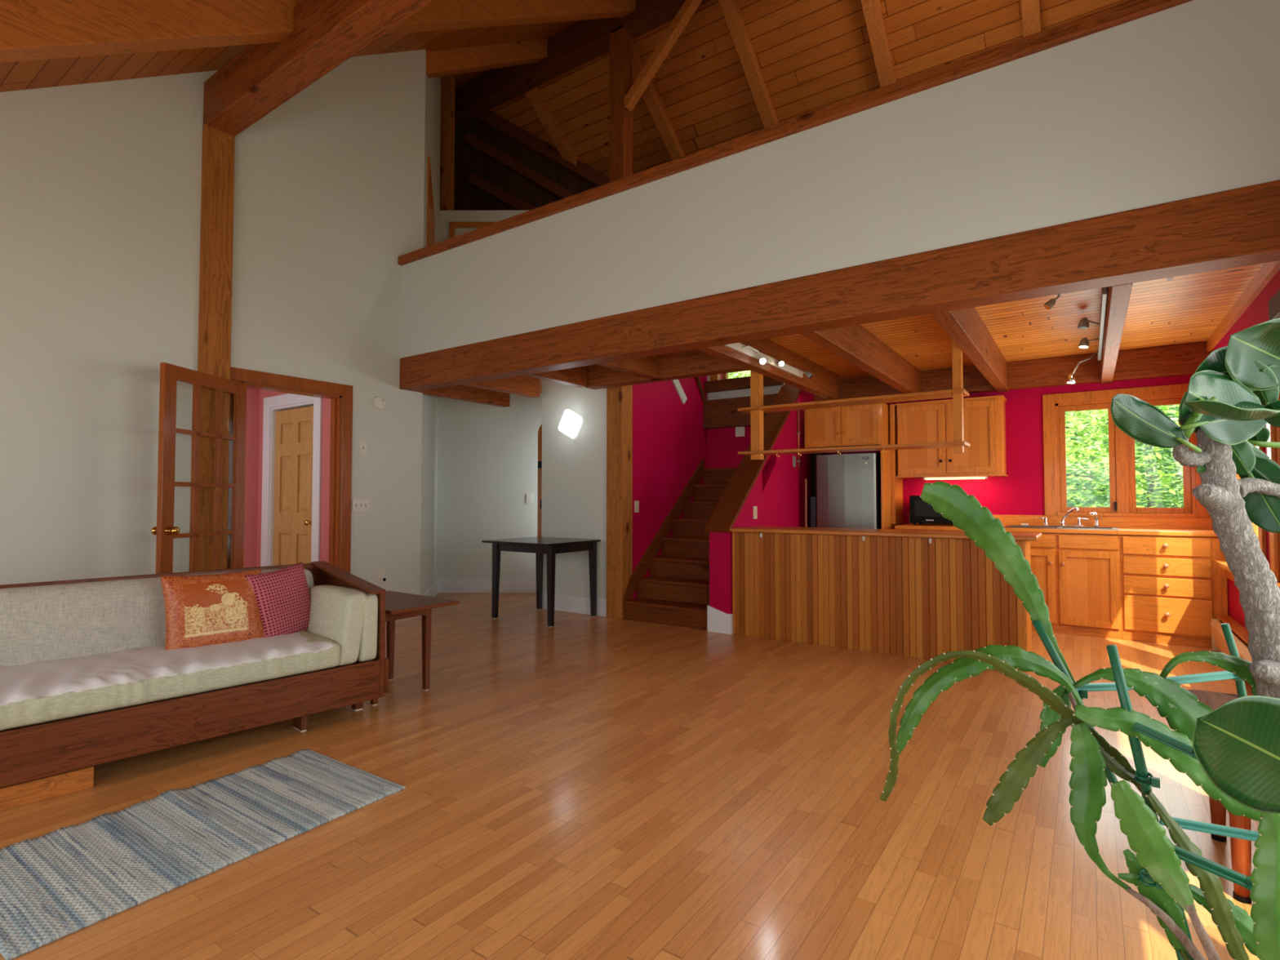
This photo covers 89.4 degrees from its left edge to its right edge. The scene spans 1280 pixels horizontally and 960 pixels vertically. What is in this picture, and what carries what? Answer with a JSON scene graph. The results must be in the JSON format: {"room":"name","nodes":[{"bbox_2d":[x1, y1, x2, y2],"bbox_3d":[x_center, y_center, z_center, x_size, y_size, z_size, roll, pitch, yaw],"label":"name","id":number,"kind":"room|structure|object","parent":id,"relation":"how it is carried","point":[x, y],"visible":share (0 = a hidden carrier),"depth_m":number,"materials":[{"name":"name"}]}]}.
{"room":"living room","nodes":[
{"label":"living room","id":0,"kind":"room"},
{"bbox_2d":[0,49,425,595],"bbox_3d":[-3.738,-1.570,4.296,0.140,5.698,5.330,-1,-2,35],"label":"wall","id":1,"kind":"structure","parent":0,"point":[100,183],"depth_m":4.65,"materials":[{"name":"white paint"}]},
{"bbox_2d":[151,362,246,573],"bbox_3d":[-3.109,0.259,4.620,0.171,2.038,0.810,0,-2,3],"label":"door","id":2,"kind":"structure","parent":1,"relation":"in","point":[165,530],"depth_m":4.52,"materials":[{"name":"brown wood"}]},
{"bbox_2d":[226,366,352,573],"bbox_3d":[-2.926,0.229,5.398,0.160,2.170,1.015,-1,-2,35],"label":"door frame","id":3,"kind":"structure","parent":1,"relation":"attached to","point":[341,426],"depth_m":5.70,"materials":[{"name":"brown wood"}]},
{"bbox_2d":[203,0,434,136],"bbox_3d":[-0.640,-2.876,3.161,6.290,0.340,0.205,-1,-2,35],"label":"ceiling beam","id":4,"kind":"structure","parent":1,"relation":"attached to","point":[260,78],"depth_m":4.19,"materials":[{"name":"brown wood"}]},
{"bbox_2d":[243,387,259,567],"bbox_3d":[-4.495,0.077,5.859,0.100,2.500,2.120,-1,-2,35],"label":"wall","id":5,"kind":"structure","parent":0,"point":[250,554],"depth_m":6.57,"materials":[{"name":"pink paint"}]},
{"bbox_2d":[0,20,579,92],"bbox_3d":[-2.002,-3.213,4.148,10.100,5.145,7.580,-1,-2,35],"label":"ceiling","id":6,"kind":"structure","parent":0,"point":[50,73],"depth_m":4.54,"materials":[{"name":"wood"}]},
{"bbox_2d":[0,0,635,62],"bbox_3d":[-2.156,-3.118,4.361,0.180,5.039,7.160,-1,-2,35],"label":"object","id":7,"kind":"structure","parent":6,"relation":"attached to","point":[30,29],"depth_m":3.64,"materials":[{"name":"brown wood"}]},
{"bbox_2d":[426,38,547,78],"bbox_3d":[-3.267,-3.094,5.129,0.180,5.039,7.160,-1,-2,35],"label":"rafter","id":8,"kind":"object","parent":6,"relation":"attached to","point":[450,61],"visible":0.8,"depth_m":7.24,"materials":[{"name":"brown wood"}]},
{"bbox_2d":[454,0,711,123],"bbox_3d":[0.671,-5.387,6.962,8.370,0.370,0.220,-1,-2,35],"label":"ceiling beam","id":9,"kind":"structure","parent":6,"relation":"attached to","point":[584,41],"depth_m":8.02,"materials":[{"name":"wood"}]},
{"bbox_2d":[256,389,330,566],"bbox_3d":[-3.899,0.063,5.386,1.420,2.500,2.220,-1,-2,35],"label":"wall","id":10,"kind":"structure","parent":0,"point":[326,411],"depth_m":5.93,"materials":[{"name":"pink paint"}]},
{"bbox_2d":[260,393,322,566],"bbox_3d":[-3.352,0.250,6.267,1.070,2.180,0.140,-1,-2,35],"label":"door","id":11,"kind":"structure","parent":10,"relation":"in","point":[292,433],"depth_m":6.30,"materials":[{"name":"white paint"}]},
{"bbox_2d":[420,49,440,595],"bbox_3d":[-2.426,-1.831,7.267,0.169,6.400,1.695,0,-2,-12],"label":"wall","id":12,"kind":"structure","parent":0,"point":[433,85],"depth_m":7.19,"materials":[{"name":"white paint"}]},
{"bbox_2d":[426,155,435,246],"bbox_3d":[-2.279,-2.263,7.048,0.020,2.250,0.620,0,-2,-12],"label":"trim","id":13,"kind":"structure","parent":12,"relation":"in","point":[430,206],"depth_m":6.85,"materials":[{"name":"brown wood"}]},
{"bbox_2d":[435,210,542,578],"bbox_3d":[-1.393,-0.999,8.126,2.354,4.790,0.106,0,-2,0],"label":"wall","id":14,"kind":"structure","parent":0,"point":[487,455],"depth_m":8.05,"materials":[{"name":"white paint"}]},
{"bbox_2d":[437,578,536,592],"bbox_3d":[-1.520,1.308,7.992,2.000,0.170,0.025,0,-2,0],"label":"baseboard","id":15,"kind":"structure","parent":14,"relation":"attached to","point":[444,585],"depth_m":7.98,"materials":[{"name":"white paint"}]},
{"bbox_2d":[537,423,542,537],"bbox_3d":[-0.770,0.301,7.291,0.760,2.100,0.052,0,-2,-7],"label":"door","id":16,"kind":"structure","parent":14,"relation":"in","point":[540,431],"depth_m":7.24,"materials":[{"name":"brown wood"}]},
{"bbox_2d":[453,119,595,210],"bbox_3d":[-1.286,-3.313,9.537,2.857,4.500,0.099,0,-2,-10],"label":"ceiling","id":17,"kind":"structure","parent":0,"point":[468,161],"depth_m":9.38,"materials":[{"name":"wood"}]},
{"bbox_2d":[466,173,535,210],"bbox_3d":[-1.224,-3.710,9.464,2.529,1.316,0.120,0,-2,-10],"label":"ceiling beam","id":18,"kind":"structure","parent":17,"relation":"attached to","point":[473,180],"depth_m":9.28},
{"bbox_2d":[462,131,574,199],"bbox_3d":[-1.256,-4.255,9.478,2.608,1.405,0.120,0,-2,-10],"label":"ceiling beam","id":19,"kind":"structure","parent":17,"relation":"attached to","point":[468,140],"depth_m":9.34,"materials":[{"name":"wood"}]},
{"bbox_2d":[541,379,606,599],"bbox_3d":[-0.650,0.113,6.688,0.900,2.480,0.100,-1,-2,35],"label":"wall","id":20,"kind":"structure","parent":0,"point":[574,503],"depth_m":6.63,"materials":[{"name":"white paint"}]},
{"bbox_2d":[558,408,582,438],"bbox_3d":[-0.723,-0.579,6.656,0.313,0.313,0.070,-1,-2,35],"label":"wall sconce","id":21,"kind":"object","parent":20,"relation":"attached to","point":[570,423],"visible":1,"depth_m":6.62,"materials":[{"name":"white"}]},
{"bbox_2d":[542,592,606,617],"bbox_3d":[-0.684,1.266,6.604,0.900,0.170,0.018,-1,-2,35],"label":"baseboard","id":22,"kind":"structure","parent":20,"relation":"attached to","point":[563,602],"depth_m":6.58,"materials":[{"name":"white paint"}]},
{"bbox_2d":[0,592,1259,959],"bbox_3d":[-1.443,1.324,4.730,10.200,0.060,10.200,-1,-2,35],"label":"floor","id":23,"kind":"structure","parent":0,"point":[582,786],"depth_m":2.34,"materials":[{"name":"brown wood"}]},
{"bbox_2d":[0,765,93,810],"bbox_3d":[-2.702,1.182,2.387,0.500,0.082,0.990,-2,-2,42],"label":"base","id":24,"kind":"object","parent":23,"relation":"on","point":[46,788],"visible":0.38,"depth_m":2.48,"materials":[{"name":"brown wood"}]},
{"bbox_2d":[0,560,389,787],"bbox_3d":[-2.405,0.851,2.856,0.813,0.773,2.326,-2,-2,42],"label":"sofa","id":25,"kind":"object","parent":23,"relation":"on","point":[88,677],"visible":0.81,"depth_m":2.90,"materials":[{"name":"fabric"}]},
{"bbox_2d":[0,568,314,666],"bbox_3d":[-2.622,0.688,2.987,0.196,0.416,2.145,-2,-2,42],"label":"cushion","id":26,"kind":"object","parent":25,"relation":"on","point":[53,622],"depth_m":2.97,"materials":[{"name":"grey fabric"}]},
{"bbox_2d":[0,630,340,730],"bbox_3d":[-2.447,0.864,2.752,0.738,0.168,2.054,-2,-2,42],"label":"seat cushion","id":27,"kind":"object","parent":25,"relation":"on","point":[55,691],"depth_m":2.79,"materials":[{"name":"fabric"}]},
{"bbox_2d":[160,568,264,649],"bbox_3d":[-2.123,0.658,3.240,0.180,0.393,0.447,-2,-2,44],"label":"throw pillow","id":28,"kind":"object","parent":25,"relation":"on","point":[211,609],"visible":0.89,"depth_m":3.18,"materials":[{"name":"fabric"}]},
{"bbox_2d":[244,561,311,636],"bbox_3d":[-1.929,0.671,3.503,0.159,0.425,0.398,-1,-2,19],"label":"throw pillow","id":29,"kind":"object","parent":25,"relation":"on","point":[282,596],"visible":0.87,"depth_m":3.45,"materials":[{"name":"fabric"}]},
{"bbox_2d":[306,585,367,666],"bbox_3d":[-1.674,0.776,3.516,0.554,0.376,0.163,-2,-2,42],"label":"cushion","id":30,"kind":"object","parent":25,"relation":"on","point":[339,615],"depth_m":3.37,"materials":[{"name":"beige fabric"}]},
{"bbox_2d":[339,586,377,662],"bbox_3d":[-1.610,0.783,3.572,0.536,0.367,0.111,-2,-2,42],"label":"cushion","id":31,"kind":"object","parent":25,"relation":"on","point":[366,597],"depth_m":3.39,"materials":[{"name":"beige fabric"}]},
{"bbox_2d":[0,748,405,959],"bbox_3d":[-1.548,1.207,2.288,0.710,0.024,1.160,-1,-2,34],"label":"rug","id":32,"kind":"object","parent":23,"relation":"on","point":[59,883],"visible":1,"depth_m":2.16,"materials":[{"name":"fabric"}]},
{"bbox_2d":[197,123,235,570],"bbox_3d":[-3.214,-0.688,4.877,0.070,3.970,0.205,-1,-2,35],"label":"timber post","id":33,"kind":"object","parent":23,"relation":"on","point":[216,233],"visible":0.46,"depth_m":4.86,"materials":[{"name":"brown wood"}]},
{"bbox_2d":[370,591,459,705],"bbox_3d":[-1.505,0.994,3.886,0.760,0.548,0.475,-1,-2,35],"label":"side table","id":34,"kind":"object","parent":23,"relation":"on","point":[398,605],"visible":0.6,"depth_m":3.90,"materials":[{"name":"brown wood"}]},
{"bbox_2d":[481,537,600,626],"bbox_3d":[-0.960,0.964,6.320,0.860,0.755,0.765,-1,-2,35],"label":"dining table","id":35,"kind":"object","parent":23,"relation":"on","point":[550,546],"visible":1,"depth_m":6.24,"materials":[{"name":"black paint"}]},
{"bbox_2d":[606,385,632,619],"bbox_3d":[-0.202,0.123,6.377,0.190,2.440,0.180,-1,-2,35],"label":"timber post","id":36,"kind":"object","parent":23,"relation":"on","point":[619,399],"visible":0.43,"depth_m":6.31,"materials":[{"name":"brown wood"}]},
{"bbox_2d":[622,458,737,630],"bbox_3d":[0.704,0.542,6.668,0.955,1.640,1.710,-1,-2,35],"label":"staircase","id":37,"kind":"structure","parent":23,"relation":"on","point":[676,591],"depth_m":6.46,"materials":[{"name":"brown wood"}]},
{"bbox_2d":[810,452,881,528],"bbox_3d":[2.209,0.518,6.853,0.740,1.640,0.634,-1,-2,35],"label":"fridge","id":38,"kind":"object","parent":23,"relation":"on","point":[846,487],"visible":0.44,"depth_m":6.56,"materials":[{"name":"silver metal"}]},
{"bbox_2d":[729,525,1041,672],"bbox_3d":[1.841,0.852,5.115,2.260,0.907,0.575,-1,-2,35],"label":"base cabinet","id":39,"kind":"object","parent":23,"relation":"on","point":[893,591],"visible":0.86,"depth_m":4.88,"materials":[{"name":"brown wood"}]},
{"bbox_2d":[729,525,1041,541],"bbox_3d":[1.841,0.413,5.128,2.260,0.030,0.575,-1,-2,35],"label":"countertop","id":40,"kind":"structure","parent":39,"relation":"on","point":[1027,536],"depth_m":5.00,"materials":[{"name":"brown wood"}]},
{"bbox_2d":[880,404,902,529],"bbox_3d":[2.595,0.286,6.651,0.063,2.130,0.640,-1,-2,35],"label":"end panel","id":41,"kind":"object","parent":23,"relation":"on","point":[891,486],"visible":0.42,"depth_m":6.63,"materials":[{"name":"brown wood"}]},
{"bbox_2d":[1029,532,1122,639],"bbox_3d":[3.661,0.901,5.873,1.110,0.855,0.663,-1,-2,35],"label":"base cabinet","id":42,"kind":"object","parent":23,"relation":"on","point":[1078,575],"visible":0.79,"depth_m":5.48,"materials":[{"name":"brown wood"}]},
{"bbox_2d":[1119,534,1227,648],"bbox_3d":[4.387,0.885,5.370,0.653,0.855,0.663,-1,-2,35],"label":"base cabinet","id":43,"kind":"object","parent":23,"relation":"on","point":[1172,588],"visible":0.97,"depth_m":5.13,"materials":[{"name":"brown wood"}]},
{"bbox_2d":[1187,689,1251,903],"bbox_3d":[1.966,0.979,1.955,0.425,0.462,0.700,-1,-2,35],"label":"stool","id":44,"kind":"object","parent":23,"relation":"on","point":[1241,849],"visible":0.33,"depth_m":1.87,"materials":[{"name":"brown wood"}]},
{"bbox_2d":[1210,614,1252,662],"bbox_3d":[3.768,1.135,3.987,0.113,0.272,2.300,-1,-2,35],"label":"chair","id":45,"kind":"object","parent":23,"relation":"on","point":[1241,634],"visible":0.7,"depth_m":4.54,"materials":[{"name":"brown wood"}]},
{"bbox_3d":[2.935,0.916,6.375,0.645,0.855,0.663,-1,-2,35],"label":"base cabinet","id":46,"kind":"object","parent":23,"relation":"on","visible":0},
{"bbox_2d":[894,513,1217,537],"bbox_3d":[3.671,0.398,5.902,2.430,0.138,0.640,-1,-2,35],"label":"countertop","id":47,"kind":"structure","parent":46,"relation":"on","point":[1140,526],"depth_m":5.70,"materials":[{"name":"brown wood"}]},
{"bbox_2d":[909,495,952,524],"bbox_3d":[3.002,0.303,6.455,0.525,0.294,0.358,-1,-2,35],"label":"microwave","id":48,"kind":"object","parent":47,"relation":"on","point":[921,512],"visible":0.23,"depth_m":6.39,"materials":[{"name":"black plastic"}]},
{"bbox_2d":[1004,524,1119,534],"bbox_3d":[3.786,0.517,5.837,0.850,0.185,0.510,-1,-2,35],"label":"sink","id":49,"kind":"object","parent":47,"relation":"in","point":[1008,526],"visible":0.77,"depth_m":5.83,"materials":[{"name":"metal"}]},
{"bbox_2d":[1009,526,1056,533],"bbox_3d":[3.606,0.523,5.931,0.371,0.179,0.386,-1,-2,35],"label":"basin","id":50,"kind":"object","parent":49,"relation":"in","point":[1010,526],"depth_m":6.04,"materials":[{"name":"metal"}]},
{"bbox_2d":[1062,527,1112,534],"bbox_3d":[3.938,0.516,5.701,0.371,0.179,0.386,-1,-2,35],"label":"basin","id":51,"kind":"object","parent":49,"relation":"in","point":[1062,527],"depth_m":5.81,"materials":[{"name":"metal"}]},
{"bbox_2d":[1035,507,1099,527],"bbox_3d":[3.881,0.338,5.888,0.486,0.177,0.257,-1,-2,35],"label":"faucet","id":52,"kind":"object","parent":47,"relation":"on","point":[1062,523],"visible":1,"depth_m":5.91,"materials":[{"name":"silver metal"}]},
{"bbox_3d":[0.847,1.003,0.843,0.304,0.345,0.304,-1,-2,35],"label":"plant pot","id":53,"kind":"object","parent":23,"relation":"on","visible":0},
{"bbox_2d":[880,480,1279,959],"bbox_3d":[0.684,0.426,1.021,0.561,0.857,0.240,-1,-2,27],"label":"plant","id":54,"kind":"object","parent":53,"relation":"on","point":[1091,753],"visible":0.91,"depth_m":0.97,"materials":[{"name":"plant"}]},
{"bbox_2d":[1031,619,1258,959],"bbox_3d":[0.909,0.583,0.987,0.454,0.698,0.280,0,-2,-8],"label":"trellis","id":55,"kind":"object","parent":53,"relation":"in","point":[1141,774],"visible":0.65,"depth_m":0.96,"materials":[{"name":"green plastic"}]},
{"bbox_3d":[1.119,0.977,0.534,0.414,0.380,0.414,-1,-2,35],"label":"plant pot","id":56,"kind":"object","parent":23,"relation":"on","visible":0},
{"bbox_2d":[1110,318,1279,813],"bbox_3d":[0.900,0.314,0.792,0.492,1.106,0.494,0,-2,-1],"label":"tree","id":57,"kind":"object","parent":56,"relation":"on","point":[1229,399],"visible":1,"depth_m":0.97,"materials":[{"name":"green plant"}]},
{"bbox_2d":[632,373,722,598],"bbox_3d":[0.445,-0.004,7.290,0.160,2.750,2.050,-1,-2,35],"label":"wall","id":58,"kind":"structure","parent":0,"point":[669,436],"depth_m":6.84,"materials":[{"name":"paint"}]},
{"bbox_2d":[706,375,784,468],"bbox_3d":[1.216,-1.225,7.456,0.960,5.200,0.080,-1,-2,35],"label":"wall","id":59,"kind":"structure","parent":0,"point":[723,446],"depth_m":7.52,"materials":[{"name":"paint"}]},
{"bbox_2d":[703,393,777,429],"bbox_3d":[1.164,-0.775,7.369,0.950,0.325,0.100,-1,-2,35],"label":"ceiling beam","id":60,"kind":"structure","parent":59,"relation":"attached to","point":[717,413],"depth_m":7.41,"materials":[{"name":"wood"}]},
{"bbox_2d":[704,375,783,392],"bbox_3d":[1.170,-1.104,7.387,0.950,0.125,0.080,-1,-2,35],"label":"ceiling beam","id":61,"kind":"structure","parent":59,"relation":"attached to","point":[740,383],"depth_m":7.41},
{"bbox_2d":[709,390,814,613],"bbox_3d":[1.328,0.139,6.558,0.200,2.420,2.240,-1,-2,35],"label":"wall","id":62,"kind":"structure","parent":0,"point":[778,491],"depth_m":6.40,"materials":[{"name":"paint"}]},
{"bbox_2d":[706,604,733,634],"bbox_3d":[0.693,1.208,5.607,0.230,0.225,0.035,-1,-2,35],"label":"baseboard","id":63,"kind":"structure","parent":62,"relation":"attached to","point":[717,621],"depth_m":5.59,"materials":[{"name":"white paint"}]},
{"bbox_2d":[704,383,801,532],"bbox_3d":[1.197,-0.337,6.383,0.240,1.621,1.899,-1,-2,35],"label":"trim","id":64,"kind":"structure","parent":62,"relation":"attached to","point":[724,516],"depth_m":6.06,"materials":[{"name":"brown wood"}]},
{"bbox_2d":[489,0,1128,177],"bbox_3d":[1.387,-4.942,7.694,8.500,1.474,2.020,-1,-2,35],"label":"ceiling","id":65,"kind":"structure","parent":0,"point":[811,55],"depth_m":7.60,"materials":[{"name":"wood"}]},
{"bbox_2d":[471,110,608,186],"bbox_3d":[-1.288,-4.765,9.491,2.700,1.403,0.140,0,-2,-10],"label":"ceiling beam","id":66,"kind":"structure","parent":65,"relation":"attached to","point":[491,120],"depth_m":9.40,"materials":[{"name":"wood"}]},
{"bbox_2d":[524,87,578,166],"bbox_3d":[-1.274,-5.031,9.124,0.150,0.943,1.140,-1,-2,35],"label":"rafter","id":67,"kind":"object","parent":65,"relation":"attached to","point":[533,95],"visible":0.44,"depth_m":9.10,"materials":[{"name":"brown wood"}]},
{"bbox_2d":[632,40,685,160],"bbox_3d":[0.250,-4.794,8.507,0.150,1.454,1.870,-1,-2,35],"label":"rafter","id":68,"kind":"object","parent":65,"relation":"attached to","point":[652,101],"visible":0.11,"depth_m":8.46,"materials":[{"name":"brown wood"}]},
{"bbox_2d":[718,0,778,128],"bbox_3d":[1.368,-4.818,7.733,0.150,1.454,1.870,-1,-2,35],"label":"rafter","id":69,"kind":"object","parent":65,"relation":"attached to","point":[731,9],"visible":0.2,"depth_m":7.57,"materials":[{"name":"brown wood"}]},
{"bbox_2d":[860,0,896,87],"bbox_3d":[2.528,-4.842,6.931,0.150,1.454,1.870,-1,-2,35],"label":"rafter","id":70,"kind":"object","parent":65,"relation":"attached to","point":[872,10],"visible":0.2,"depth_m":6.98,"materials":[{"name":"brown wood"}]},
{"bbox_2d":[1020,0,1041,37],"bbox_3d":[3.679,-4.866,6.135,0.150,1.454,1.870,-1,-2,35],"label":"rafter","id":71,"kind":"object","parent":65,"relation":"attached to","point":[1030,9],"depth_m":6.38,"materials":[{"name":"brown wood"}]},
{"bbox_2d":[400,0,1279,358],"bbox_3d":[0.314,-1.659,4.505,6.290,0.930,0.120,-1,-2,35],"label":"wall","id":72,"kind":"structure","parent":0,"point":[1182,101],"depth_m":3.58,"materials":[{"name":"white paint"}]},
{"bbox_2d":[397,0,1192,265],"bbox_3d":[0.302,-2.164,4.528,6.320,0.080,0.200,-1,-2,35],"label":"trim","id":73,"kind":"structure","parent":72,"relation":"on","point":[1129,11],"depth_m":3.79,"materials":[{"name":"brown wood"}]},
{"bbox_2d":[539,262,1264,392],"bbox_3d":[0.608,-1.162,6.391,8.170,0.050,3.400,-1,-2,35],"label":"ceiling","id":74,"kind":"structure","parent":0,"point":[1187,308],"depth_m":4.92,"materials":[{"name":"wood"}]},
{"bbox_2d":[440,76,455,210],"bbox_3d":[-2.465,-3.127,8.227,0.177,4.050,0.120,-1,-2,18],"label":"timber post","id":75,"kind":"object","parent":74,"relation":"on","point":[447,85],"visible":0.29,"depth_m":8.21,"materials":[{"name":"brown wood"}]},
{"bbox_2d":[417,384,510,407],"bbox_3d":[-1.876,-0.987,6.900,0.100,0.270,1.240,-1,-2,35],"label":"ceiling beam","id":76,"kind":"structure","parent":74,"relation":"attached to","point":[463,393],"depth_m":6.94,"materials":[{"name":"brown wood"}]},
{"bbox_2d":[462,375,539,397],"bbox_3d":[-1.344,-1.003,6.351,0.100,0.270,0.940,-1,-2,35],"label":"ceiling beam","id":77,"kind":"structure","parent":74,"relation":"attached to","point":[522,385],"depth_m":6.42,"materials":[{"name":"brown wood"}]},
{"bbox_2d":[524,365,586,387],"bbox_3d":[-0.746,-1.020,5.809,0.100,0.270,0.730,-1,-2,35],"label":"ceiling beam","id":78,"kind":"structure","parent":74,"relation":"attached to","point":[575,376],"depth_m":5.86,"materials":[{"name":"brown wood"}]},
{"bbox_2d":[608,24,632,182],"bbox_3d":[-0.221,-3.165,7.487,0.210,4.120,0.180,-1,-2,35],"label":"timber post","id":79,"kind":"object","parent":74,"relation":"on","point":[620,119],"visible":0.45,"depth_m":7.45,"materials":[{"name":"brown wood"}]},
{"bbox_2d":[624,0,702,111],"bbox_3d":[0.241,-4.764,7.192,1.046,1.009,0.110,-1,-2,35],"label":"knee brace","id":80,"kind":"object","parent":79,"relation":"attached to","point":[688,8],"visible":0.97,"depth_m":7.17,"materials":[{"name":"brown wood"}]},
{"bbox_2d":[596,355,660,380],"bbox_3d":[-0.071,-1.032,5.397,0.100,0.270,0.820,-1,-2,35],"label":"ceiling beam","id":81,"kind":"structure","parent":74,"relation":"attached to","point":[648,367],"depth_m":5.43,"materials":[{"name":"brown wood"}]},
{"bbox_2d":[585,349,750,389],"bbox_3d":[0.193,-1.047,5.726,1.640,0.320,0.140,-1,-2,35],"label":"ceiling beam","id":82,"kind":"structure","parent":74,"relation":"attached to","point":[694,362],"depth_m":5.58,"materials":[{"name":"brown wood"}]},
{"bbox_2d":[697,338,839,399],"bbox_3d":[1.258,-1.022,5.736,0.100,0.270,2.890,-1,-2,35],"label":"ceiling beam","id":83,"kind":"structure","parent":74,"relation":"attached to","point":[824,383],"depth_m":5.70,"materials":[{"name":"brown wood"}]},
{"bbox_2d":[724,342,813,378],"bbox_3d":[1.102,-0.959,5.300,0.137,0.124,1.520,-1,-2,35],"label":"track light","id":84,"kind":"object","parent":83,"relation":"attached to","point":[748,350],"visible":0.97,"depth_m":5.26,"materials":[{"name":"white plastic"}]},
{"bbox_2d":[399,179,1279,391],"bbox_3d":[0.328,-1.074,4.507,6.290,0.300,0.190,-1,-2,35],"label":"ceiling beam","id":85,"kind":"structure","parent":74,"relation":"attached to","point":[1238,227],"depth_m":3.56,"materials":[{"name":"brown wood"}]},
{"bbox_2d":[737,338,969,460],"bbox_3d":[1.618,-0.678,5.120,1.740,0.995,0.255,-1,-2,35],"label":"shelf","id":86,"kind":"object","parent":74,"relation":"hanging from","point":[757,409],"visible":0.97,"depth_m":4.99,"materials":[{"name":"brown wood"}]},
{"bbox_2d":[800,324,921,393],"bbox_3d":[2.002,-1.030,5.476,0.100,0.270,3.310,-1,-2,35],"label":"ceiling beam","id":87,"kind":"structure","parent":74,"relation":"attached to","point":[855,344],"depth_m":5.18,"materials":[{"name":"brown wood"}]},
{"bbox_2d":[931,306,1008,392],"bbox_3d":[2.644,-1.043,5.033,0.100,0.270,3.310,-1,-2,35],"label":"ceiling beam","id":88,"kind":"structure","parent":74,"relation":"attached to","point":[965,326],"depth_m":4.68,"materials":[{"name":"brown wood"}]},
{"bbox_2d":[813,341,1211,401],"bbox_3d":[3.416,-1.008,6.438,3.410,0.255,0.120,-1,-2,35],"label":"ceiling beam","id":89,"kind":"structure","parent":74,"relation":"attached to","point":[1182,359],"depth_m":6.03,"materials":[{"name":"brown wood"}]},
{"bbox_2d":[1100,283,1133,383],"bbox_3d":[3.324,-1.057,4.562,0.085,0.270,3.310,-1,-2,35],"label":"ceiling beam","id":90,"kind":"structure","parent":74,"relation":"attached to","point":[1118,295],"depth_m":4.01,"materials":[{"name":"brown wood"}]},
{"bbox_2d":[1066,286,1107,383],"bbox_3d":[3.195,-0.965,4.661,0.238,0.372,2.150,-1,-2,35],"label":"track light","id":91,"kind":"object","parent":90,"relation":"attached to","point":[1083,323],"visible":0.96,"depth_m":4.60,"materials":[{"name":"grey metal"}]},
{"bbox_2d":[828,374,1191,524],"bbox_3d":[2.848,0.121,6.955,5.170,2.480,0.140,-1,-2,35],"label":"wall","id":92,"kind":"structure","parent":0,"point":[1021,492],"depth_m":6.29,"materials":[{"name":"paint"}]},
{"bbox_2d":[804,403,889,448],"bbox_3d":[2.243,-0.558,6.931,0.805,0.425,0.621,-1,-2,35],"label":"upper cabinet","id":93,"kind":"object","parent":92,"relation":"attached to","point":[868,424],"visible":0.8,"depth_m":6.68,"materials":[{"name":"brown wood"}]},
{"bbox_2d":[895,395,1008,478],"bbox_3d":[3.105,-0.409,6.484,0.975,0.760,0.367,-1,-2,35],"label":"upper cabinet","id":94,"kind":"object","parent":92,"relation":"attached to","point":[984,417],"visible":0.96,"depth_m":6.35,"materials":[{"name":"brown wood"}]},
{"bbox_2d":[1042,383,1210,517],"bbox_3d":[4.378,-0.244,5.885,1.195,1.155,0.175,-1,-2,35],"label":"window","id":95,"kind":"structure","parent":92,"relation":"in","point":[1122,457],"depth_m":5.90,"materials":[{"name":"brown wood"}]},
{"bbox_2d":[1211,269,1279,628],"bbox_3d":[3.962,0.035,4.136,0.070,2.480,3.510,-1,-2,35],"label":"wall","id":96,"kind":"structure","parent":0,"point":[1257,313],"depth_m":4.14,"materials":[{"name":"paint"}]},
{"bbox_2d":[1213,445,1266,581],"bbox_3d":[4.070,-0.078,4.375,0.160,1.580,1.300,-1,-2,35],"label":"window","id":97,"kind":"structure","parent":96,"relation":"in","point":[1260,533],"depth_m":4.26,"materials":[{"name":"brown wood"}]},
{"bbox_2d":[1206,260,1279,351],"bbox_3d":[3.864,-1.161,4.119,0.030,0.090,3.190,-1,-2,35],"label":"trim","id":98,"kind":"structure","parent":96,"relation":"attached to","point":[1267,272],"depth_m":4.14,"materials":[{"name":"brown wood"}]},
{"bbox_2d":[1266,392,1279,589],"bbox_3d":[3.296,-0.111,3.257,0.160,1.580,1.180,-1,-2,35],"label":"window","id":99,"kind":"structure","parent":96,"relation":"in","point":[1273,454],"depth_m":3.62,"materials":[{"name":"brown wood"}]},
{"label":"outside","id":100,"kind":"structure","parent":0,"visible":0},
{"bbox_3d":[6.259,2.673,8.969,32.000,0.100,38.000,-1,-2,35],"label":"ground","id":101,"kind":"structure","parent":100,"visible":0},
{"bbox_2d":[1065,404,1182,507],"bbox_3d":[11.972,0.203,15.391,16.675,10.629,10.169,-1,-2,38],"label":"tree","id":102,"kind":"object","parent":101,"relation":"on","point":[1072,504],"visible":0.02,"depth_m":15.76,"materials":[{"name":"green plant"}]},
{"bbox_2d":[1065,404,1183,507],"bbox_3d":[6.018,0.391,9.901,5.160,4.528,5.003,1,-2,-26],"label":"tree","id":103,"kind":"object","parent":101,"relation":"on","point":[1073,460],"visible":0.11,"depth_m":9.35,"materials":[{"name":"green plant"}]},
{"bbox_2d":[1065,404,1183,507],"bbox_3d":[8.864,0.702,9.746,4.981,5.148,4.954,-1,-2,35],"label":"tree","id":104,"kind":"object","parent":101,"relation":"on","point":[1169,451],"visible":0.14,"depth_m":10.28,"materials":[{"name":"green plant"}]},
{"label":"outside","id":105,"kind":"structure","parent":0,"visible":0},
{"bbox_2d":[728,370,1183,507],"bbox_3d":[17.719,-2.280,22.172,48.000,10.800,15.500,-1,-2,35],"label":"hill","id":106,"kind":"structure","parent":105,"point":[1104,460],"depth_m":20.38,"materials":[{"name":"plant"}]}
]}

